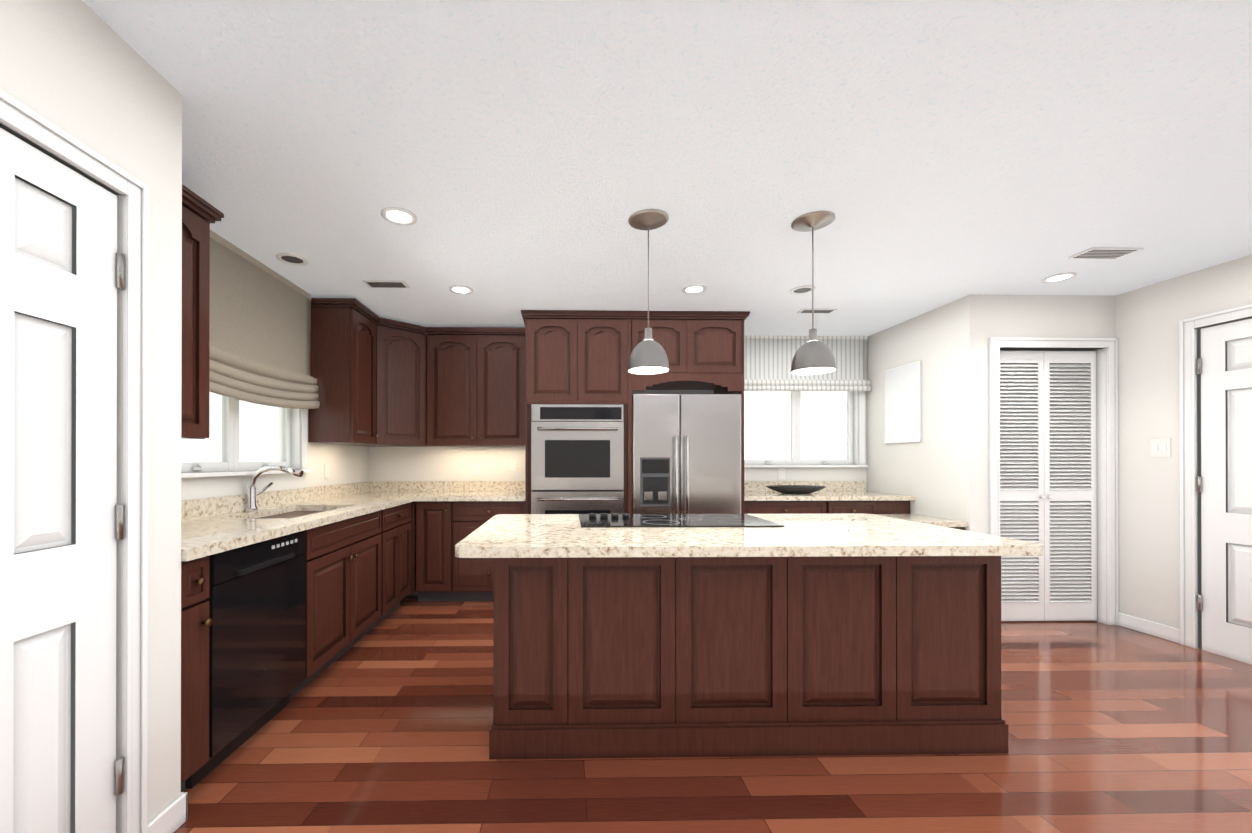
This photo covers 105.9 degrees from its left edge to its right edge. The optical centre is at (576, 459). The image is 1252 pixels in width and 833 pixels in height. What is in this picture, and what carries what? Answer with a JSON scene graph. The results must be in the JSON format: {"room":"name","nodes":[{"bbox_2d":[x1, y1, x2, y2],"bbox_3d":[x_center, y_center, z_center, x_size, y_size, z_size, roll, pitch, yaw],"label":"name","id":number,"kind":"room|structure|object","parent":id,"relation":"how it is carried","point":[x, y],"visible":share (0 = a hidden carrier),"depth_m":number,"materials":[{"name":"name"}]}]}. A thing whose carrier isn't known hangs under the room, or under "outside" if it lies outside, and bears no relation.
{"room":"kitchen","nodes":[
{"label":"kitchen","id":0,"kind":"room"},
{"bbox_2d":[0,0,181,832],"bbox_3d":[-1.343,-0.010,-0.643,0.120,2.440,4.440,0,0,-1],"label":"wall","id":1,"kind":"structure","parent":0,"point":[83,72],"depth_m":1.46,"materials":[{"name":"paint"}]},
{"bbox_2d":[0,128,124,832],"bbox_3d":[-1.329,0.227,1.059,0.052,1.975,0.614,0,0,-1],"label":"door","id":2,"kind":"structure","parent":1,"relation":"in","point":[62,269],"depth_m":1.20,"materials":[{"name":"white paint"}]},
{"bbox_2d":[0,89,148,832],"bbox_3d":[-1.365,0.191,1.056,0.142,2.047,0.744,0,0,-1],"label":"door frame","id":3,"kind":"structure","parent":1,"relation":"attached to","point":[25,121],"depth_m":1.38,"materials":[{"name":"white paint"}]},
{"bbox_2d":[181,409,368,499],"bbox_3d":[-2.070,-0.001,3.083,0.150,2.440,3.280,0,0,-1],"label":"wall","id":4,"kind":"structure","parent":0,"point":[348,463],"depth_m":3.53,"materials":[{"name":"paint"}]},
{"bbox_2d":[181,184,223,438],"bbox_3d":[-1.787,-0.609,1.861,0.362,1.030,0.568,0,0,-1],"label":"upper cabinet","id":5,"kind":"object","parent":4,"relation":"attached to","point":[199,214],"visible":0.19,"depth_m":2.04,"materials":[{"name":"brown wood"}]},
{"bbox_2d":[181,392,311,477],"bbox_3d":[-2.042,-0.445,2.815,0.195,1.072,1.340,0,0,-1],"label":"window","id":6,"kind":"structure","parent":4,"relation":"in","point":[292,438],"depth_m":2.91,"materials":[{"name":"white paint"}]},
{"bbox_2d":[209,230,319,408],"bbox_3d":[-1.926,-0.773,2.818,0.097,0.886,1.301,0,0,-1],"label":"blind","id":7,"kind":"object","parent":4,"relation":"attached to","point":[260,336],"visible":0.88,"depth_m":2.84,"materials":[{"name":"fabric"}]},
{"bbox_2d":[181,482,368,521],"bbox_3d":[-1.982,0.256,3.072,0.020,0.100,3.000,0,0,-1],"label":"backsplash","id":8,"kind":"structure","parent":4,"relation":"attached to","point":[202,507],"depth_m":2.96,"materials":[{"name":"beige stone"}]},
{"bbox_2d":[324,464,328,477],"bbox_3d":[-2.005,0.091,3.774,0.005,0.114,0.070,0,0,-1],"label":"outlet","id":9,"kind":"object","parent":4,"relation":"attached to","point":[326,466],"depth_m":3.76,"materials":[{"name":"white plastic"}]},
{"bbox_2d":[308,298,379,445],"bbox_3d":[-1.818,-0.653,3.750,0.372,1.046,0.480,0,0,-1],"label":"upper cabinet","id":10,"kind":"object","parent":4,"relation":"attached to","point":[345,355],"depth_m":3.51,"materials":[{"name":"brown wood"}]},
{"bbox_2d":[531,404,623,513],"bbox_3d":[0.002,0.202,4.112,0.754,1.310,0.662,0,0,-1],"label":"double wall oven","id":11,"kind":"object","parent":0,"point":[577,458],"visible":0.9,"depth_m":3.84,"materials":[{"name":"grey metal"}]},
{"bbox_2d":[369,390,866,490],"bbox_3d":[0.425,0.003,4.696,5.200,2.440,0.150,0,0,-1],"label":"wall","id":12,"kind":"structure","parent":0,"point":[420,463],"depth_m":4.59,"materials":[{"name":"paint"}]},
{"bbox_2d":[380,317,431,445],"bbox_3d":[-1.497,-0.652,4.080,0.411,1.046,0.392,0,0,-1],"label":"upper cabinet","id":13,"kind":"object","parent":12,"relation":"attached to","point":[383,382],"depth_m":4.13,"materials":[{"name":"brown wood"}]},
{"bbox_2d":[369,482,524,489],"bbox_3d":[-1.220,0.259,4.577,1.562,0.100,0.019,0,0,-1],"label":"backsplash","id":14,"kind":"structure","parent":12,"relation":"attached to","point":[372,485],"depth_m":4.57,"materials":[{"name":"beige stone"}]},
{"bbox_2d":[428,327,524,446],"bbox_3d":[-0.924,-0.651,4.410,0.978,1.046,0.369,0,0,-1],"label":"upper cabinet","id":15,"kind":"object","parent":12,"relation":"attached to","point":[478,373],"depth_m":4.27,"materials":[{"name":"brown wood"}]},
{"bbox_2d":[473,463,480,474],"bbox_3d":[-0.973,0.093,4.591,0.070,0.114,0.005,0,0,-1],"label":"outlet","id":16,"kind":"object","parent":12,"relation":"attached to","point":[476,466],"depth_m":4.59,"materials":[{"name":"white plastic"}]},
{"bbox_2d":[509,459,516,470],"bbox_3d":[-0.623,0.052,4.598,0.070,0.114,0.005,0,0,-1],"label":"outlet","id":17,"kind":"object","parent":12,"relation":"attached to","point":[512,462],"depth_m":4.60,"materials":[{"name":"white plastic"}]},
{"bbox_2d":[525,310,584,413],"bbox_3d":[-0.177,-0.828,4.235,0.473,0.740,0.747,0,0,-1],"label":"upper cabinet","id":18,"kind":"object","parent":12,"relation":"attached to","point":[580,357],"depth_m":3.86,"materials":[{"name":"brown wood"}]},
{"bbox_2d":[585,310,628,409],"bbox_3d":[0.176,-0.828,4.242,0.473,0.740,0.747,0,0,-1],"label":"upper cabinet","id":19,"kind":"object","parent":12,"relation":"attached to","point":[606,332],"depth_m":3.87,"materials":[{"name":"brown wood"}]},
{"bbox_2d":[629,311,696,389],"bbox_3d":[0.702,-0.943,4.252,0.523,0.510,0.747,0,0,-1],"label":"upper cabinet","id":20,"kind":"object","parent":12,"relation":"attached to","point":[676,333],"depth_m":3.88,"materials":[{"name":"brown wood"}]},
{"bbox_2d":[681,314,744,389],"bbox_3d":[1.104,-0.943,4.260,0.522,0.510,0.747,0,0,-1],"label":"upper cabinet","id":21,"kind":"object","parent":12,"relation":"attached to","point":[720,337],"depth_m":3.89,"materials":[{"name":"brown wood"}]},
{"bbox_2d":[778,468,784,479],"bbox_3d":[2.026,0.138,4.649,0.070,0.114,0.005,0,0,-1],"label":"outlet","id":22,"kind":"object","parent":12,"relation":"attached to","point":[781,471],"depth_m":4.65,"materials":[{"name":"white plastic"}]},
{"bbox_2d":[744,481,865,488],"bbox_3d":[2.115,0.259,4.641,1.478,0.100,0.020,0,0,-1],"label":"backsplash","id":23,"kind":"structure","parent":12,"relation":"attached to","point":[747,484],"depth_m":4.64,"materials":[{"name":"beige stone"}]},
{"bbox_2d":[744,391,868,466],"bbox_3d":[2.205,-0.431,4.709,1.340,1.012,0.195,0,0,-1],"label":"window","id":24,"kind":"structure","parent":12,"relation":"in","point":[795,460],"depth_m":4.72,"materials":[{"name":"white paint"}]},
{"bbox_2d":[744,335,871,390],"bbox_3d":[2.202,-0.947,4.604,1.330,0.561,0.087,0,0,-1],"label":"blind","id":25,"kind":"object","parent":12,"relation":"attached to","point":[767,362],"visible":0.85,"depth_m":4.62,"materials":[{"name":"white fabric"}]},
{"bbox_2d":[82,0,1251,335],"bbox_3d":[1.043,-1.255,1.186,8.800,0.060,8.000,0,0,-1],"label":"ceiling","id":26,"kind":"structure","parent":0,"point":[516,156],"depth_m":1.84,"materials":[{"name":"paint"}]},
{"bbox_2d":[276,253,307,265],"bbox_3d":[-1.730,-1.217,2.863,0.170,0.008,0.170,0,0,-1],"label":"recessed light","id":27,"kind":"object","parent":26,"relation":"in","point":[292,259],"visible":1,"depth_m":2.86,"materials":[{"name":"white paint"}]},
{"bbox_2d":[362,280,409,287],"bbox_3d":[-1.318,-1.215,3.261,0.280,0.009,0.120,0,0,-1],"label":"ceiling vent","id":28,"kind":"object","parent":26,"relation":"in","point":[383,284],"visible":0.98,"depth_m":3.25,"materials":[{"name":"white metal"}]},
{"bbox_2d":[381,207,416,225],"bbox_3d":[-0.890,-1.218,2.359,0.170,0.008,0.170,0,0,-1],"label":"recessed light","id":29,"kind":"object","parent":26,"relation":"in","point":[399,216],"visible":1,"depth_m":2.35,"materials":[{"name":"white paint"}]},
{"bbox_2d":[449,285,472,293],"bbox_3d":[-0.830,-1.216,3.370,0.170,0.008,0.170,0,0,-1],"label":"recessed light","id":30,"kind":"object","parent":26,"relation":"in","point":[459,289],"visible":1,"depth_m":3.36,"materials":[{"name":"white paint"}]},
{"bbox_2d":[627,209,669,373],"bbox_3d":[0.364,-0.837,2.392,0.212,0.770,0.212,0,0,-1],"label":"pendant lamp","id":31,"kind":"object","parent":26,"relation":"hanging from","point":[648,355],"visible":1,"depth_m":2.35,"materials":[{"name":"silver metal"}]},
{"bbox_2d":[682,285,706,293],"bbox_3d":[0.841,-1.216,3.362,0.170,0.008,0.170,0,0,-1],"label":"recessed light","id":32,"kind":"object","parent":26,"relation":"in","point":[693,289],"visible":1,"depth_m":3.36,"materials":[{"name":"white paint"}]},
{"bbox_2d":[789,285,815,294],"bbox_3d":[1.621,-1.216,3.377,0.170,0.008,0.170,0,0,-1],"label":"recessed light","id":33,"kind":"object","parent":26,"relation":"in","point":[805,289],"visible":0.98,"depth_m":3.38,"materials":[{"name":"white paint"}]},
{"bbox_2d":[790,210,836,374],"bbox_3d":[1.209,-0.837,2.408,0.212,0.770,0.212,0,0,-1],"label":"pendant lamp","id":34,"kind":"object","parent":26,"relation":"hanging from","point":[813,355],"visible":1,"depth_m":2.37,"materials":[{"name":"silver metal"}]},
{"bbox_2d":[797,309,836,313],"bbox_3d":[1.962,-1.214,3.844,0.280,0.009,0.100,0,0,-1],"label":"ceiling vent","id":35,"kind":"object","parent":26,"relation":"in","point":[825,311],"visible":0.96,"depth_m":3.84,"materials":[{"name":"white metal"}]},
{"bbox_2d":[1041,272,1076,282],"bbox_3d":[3.225,-1.217,3.148,0.170,0.008,0.170,0,0,-1],"label":"recessed light","id":36,"kind":"object","parent":26,"relation":"in","point":[1059,277],"visible":1,"depth_m":3.14,"materials":[{"name":"white paint"}]},
{"bbox_2d":[1067,247,1143,258],"bbox_3d":[3.112,-1.216,2.776,0.300,0.009,0.140,0,0,-1],"label":"ceiling vent","id":37,"kind":"object","parent":26,"relation":"in","point":[1104,253],"visible":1,"depth_m":2.77,"materials":[{"name":"white metal"}]},
{"bbox_2d":[174,592,1251,832],"bbox_3d":[1.043,1.245,1.180,8.800,0.060,8.000,0,0,-1],"label":"floor","id":38,"kind":"structure","parent":0,"point":[384,724],"depth_m":1.86,"materials":[{"name":"brown wood"}]},
{"bbox_2d":[185,530,305,788],"bbox_3d":[-1.645,0.783,2.044,0.618,0.868,0.616,0,0,-1],"label":"dishwasher","id":39,"kind":"object","parent":38,"relation":"on","point":[256,599],"visible":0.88,"depth_m":1.97,"materials":[{"name":"black plastic"}]},
{"bbox_2d":[181,510,388,709],"bbox_3d":[-1.678,0.783,2.878,0.615,0.872,1.043,0,0,-1],"label":"base cabinet","id":40,"kind":"object","parent":38,"relation":"on","point":[377,552],"depth_m":2.59,"materials":[{"name":"brown wood"}]},
{"bbox_2d":[181,490,432,561],"bbox_3d":[-1.666,0.326,3.078,0.653,0.040,3.000,0,0,-1],"label":"countertop","id":41,"kind":"structure","parent":40,"relation":"on","point":[200,537],"depth_m":2.35,"materials":[{"name":"beige stone"}]},
{"bbox_2d":[241,466,303,509],"bbox_3d":[-1.801,0.170,2.859,0.336,0.270,0.179,0,0,-1],"label":"faucet","id":42,"kind":"object","parent":41,"relation":"on","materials":[{"name":"silver metal"}]},
{"bbox_2d":[253,510,316,517],"bbox_3d":[-1.689,0.434,2.805,0.400,0.202,0.751,0,0,-1],"label":"sink","id":43,"kind":"object","parent":41,"relation":"in","point":[280,513],"depth_m":2.98,"materials":[{"name":"silver metal"}]},
{"bbox_2d":[389,502,408,613],"bbox_3d":[-1.692,0.785,3.609,0.615,0.872,0.700,0,0,-1],"label":"base cabinet","id":44,"kind":"object","parent":38,"relation":"on","point":[399,516],"depth_m":3.66,"materials":[{"name":"brown wood"}]},
{"bbox_2d":[409,502,416,592],"bbox_3d":[-1.694,0.786,4.232,0.638,0.872,0.688,0,0,-1],"label":"base cabinet","id":45,"kind":"object","parent":38,"relation":"on","point":[412,505],"depth_m":3.97,"materials":[{"name":"brown wood"}]},
{"bbox_2d":[417,502,452,600],"bbox_3d":[-1.212,0.787,4.276,0.310,0.872,0.614,0,0,-1],"label":"base cabinet","id":46,"kind":"object","parent":38,"relation":"on","point":[434,519],"depth_m":3.97,"materials":[{"name":"brown wood"}]},
{"bbox_2d":[413,490,524,501],"bbox_3d":[-0.897,0.329,4.267,0.929,0.040,0.652,0,0,-1],"label":"countertop","id":47,"kind":"structure","parent":46,"relation":"on","point":[438,495],"depth_m":4.00,"materials":[{"name":"beige stone"}]},
{"bbox_2d":[453,502,524,600],"bbox_3d":[-0.780,0.787,4.284,0.694,0.872,0.614,0,0,-1],"label":"base cabinet","id":48,"kind":"object","parent":38,"relation":"on","point":[472,577],"depth_m":3.98,"materials":[{"name":"brown wood"}]},
{"bbox_2d":[632,394,740,513],"bbox_3d":[0.905,0.339,4.178,0.899,1.765,0.773,0,0,-1],"label":"fridge","id":49,"kind":"object","parent":38,"relation":"on","point":[686,453],"visible":0.52,"depth_m":3.87,"materials":[{"name":"grey metal"}]},
{"bbox_2d":[487,517,1014,759],"bbox_3d":[0.709,0.795,2.385,2.145,0.845,0.908,0,0,-1],"label":"kitchen island","id":50,"kind":"object","parent":38,"relation":"on","point":[623,635],"depth_m":1.95,"materials":[{"name":"brown wood"}]},
{"bbox_2d":[455,521,1042,556],"bbox_3d":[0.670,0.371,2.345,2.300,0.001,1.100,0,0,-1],"label":"island countertop","id":51,"kind":"structure","parent":50,"relation":"on","point":[477,548],"depth_m":1.80,"materials":[{"name":"beige stone"}]},
{"bbox_2d":[579,513,786,528],"bbox_3d":[0.516,0.315,2.562,1.000,0.034,0.520,0,0,-1],"label":"cooktop","id":52,"kind":"object","parent":51,"relation":"in","point":[591,520],"depth_m":2.46,"materials":[{"name":"black glass"}]},
{"bbox_2d":[744,501,839,513],"bbox_3d":[1.807,0.786,4.334,0.810,0.872,0.615,0,0,-1],"label":"base cabinet","id":53,"kind":"object","parent":38,"relation":"on","point":[750,507],"depth_m":4.03,"materials":[{"name":"brown wood"}]},
{"bbox_2d":[744,489,914,500],"bbox_3d":[2.131,0.328,4.325,1.498,0.040,0.653,0,0,-1],"label":"countertop","id":54,"kind":"structure","parent":53,"relation":"on","point":[749,494],"depth_m":4.01,"materials":[{"name":"beige stone"}]},
{"bbox_2d":[766,485,825,493],"bbox_3d":[2.003,0.274,4.301,0.540,0.066,0.335,0,0,-1],"label":"bowl","id":55,"kind":"object","parent":54,"relation":"on","point":[796,489],"visible":1,"depth_m":4.21,"materials":[{"name":"black ceramic"}]},
{"bbox_2d":[863,513,966,528],"bbox_3d":[2.608,0.480,3.743,0.568,0.038,0.522,0,0,-1],"label":"countertop","id":56,"kind":"structure","parent":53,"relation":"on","point":[944,522],"depth_m":3.63,"materials":[{"name":"beige stone"}]},
{"bbox_2d":[840,501,879,512],"bbox_3d":[2.327,0.786,4.344,0.510,0.872,0.615,0,0,-1],"label":"base cabinet","id":57,"kind":"object","parent":38,"relation":"on","point":[845,506],"depth_m":4.04,"materials":[{"name":"brown wood"}]},
{"bbox_2d":[880,501,909,512],"bbox_3d":[2.696,0.786,4.352,0.367,0.872,0.617,0,0,-1],"label":"base cabinet","id":58,"kind":"object","parent":38,"relation":"on","point":[885,506],"depth_m":4.07,"materials":[{"name":"brown wood"}]},
{"bbox_2d":[866,294,989,533],"bbox_3d":[2.961,0.002,4.145,0.150,2.440,1.350,0,0,-1],"label":"wall","id":59,"kind":"structure","parent":0,"point":[941,470],"depth_m":3.72,"materials":[{"name":"paint"}]},
{"bbox_2d":[884,361,921,443],"bbox_3d":[2.877,-0.491,4.165,0.016,0.679,0.450,0,0,-1],"label":"frame","id":60,"kind":"object","parent":59,"relation":"attached to","point":[903,404],"visible":0.96,"depth_m":4.14,"materials":[{"name":"white"}]},
{"bbox_2d":[990,295,1114,623],"bbox_3d":[3.523,0.000,3.541,0.950,2.440,0.120,0,0,-1],"label":"wall","id":61,"kind":"structure","parent":0,"point":[1052,316],"depth_m":3.48,"materials":[{"name":"paint"}]},
{"bbox_2d":[1000,351,1096,620],"bbox_3d":[3.518,0.195,3.546,0.807,2.030,0.072,0,0,-1],"label":"bifold closet door","id":62,"kind":"structure","parent":61,"relation":"in","point":[1048,467],"depth_m":3.54,"materials":[{"name":"white paint"}]},
{"bbox_2d":[989,337,1118,624],"bbox_3d":[3.518,0.161,3.529,0.956,2.118,0.142,0,0,-1],"label":"door frame","id":63,"kind":"structure","parent":61,"relation":"attached to","point":[1108,578],"depth_m":3.47,"materials":[{"name":"white paint"}]},
{"bbox_2d":[1115,254,1251,648],"bbox_3d":[4.111,-0.006,0.791,0.120,2.440,7.100,0,0,-1],"label":"wall","id":64,"kind":"structure","parent":0,"point":[1148,318],"depth_m":3.25,"materials":[{"name":"paint"}]},
{"bbox_2d":[1118,613,1179,643],"bbox_3d":[3.995,1.172,3.297,0.014,0.095,0.380,0,0,-1],"label":"baseboard","id":65,"kind":"structure","parent":64,"relation":"attached to","point":[1162,631],"depth_m":3.28,"materials":[{"name":"white paint"}]},
{"bbox_2d":[1150,438,1170,456],"bbox_3d":[3.999,-0.083,3.225,0.009,0.125,0.110,0,0,-1],"label":"light switch","id":66,"kind":"object","parent":64,"relation":"attached to","point":[1161,447],"depth_m":3.22,"materials":[{"name":"white plastic"}]},
{"bbox_2d":[1179,304,1251,647],"bbox_3d":[4.064,0.148,2.635,0.142,2.140,0.950,0,0,-1],"label":"door frame","id":67,"kind":"structure","parent":64,"relation":"attached to","point":[1190,445],"depth_m":3.06,"materials":[{"name":"white paint"}]},
{"bbox_2d":[1197,318,1251,664],"bbox_3d":[4.028,0.188,2.635,0.052,2.060,0.796,0,0,-1],"label":"door","id":68,"kind":"structure","parent":64,"relation":"in","point":[1224,370],"depth_m":2.91,"materials":[{"name":"white paint"}]},
{"label":"outside","id":69,"kind":"structure","parent":0,"visible":0},
{"bbox_2d":[181,439,188,461],"bbox_3d":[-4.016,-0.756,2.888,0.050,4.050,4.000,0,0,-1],"label":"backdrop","id":70,"kind":"structure","parent":69,"point":[185,443],"depth_m":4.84,"materials":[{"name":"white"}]},
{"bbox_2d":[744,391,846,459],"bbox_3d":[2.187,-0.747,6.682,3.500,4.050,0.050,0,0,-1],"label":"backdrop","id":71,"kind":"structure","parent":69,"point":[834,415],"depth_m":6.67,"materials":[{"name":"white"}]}
]}

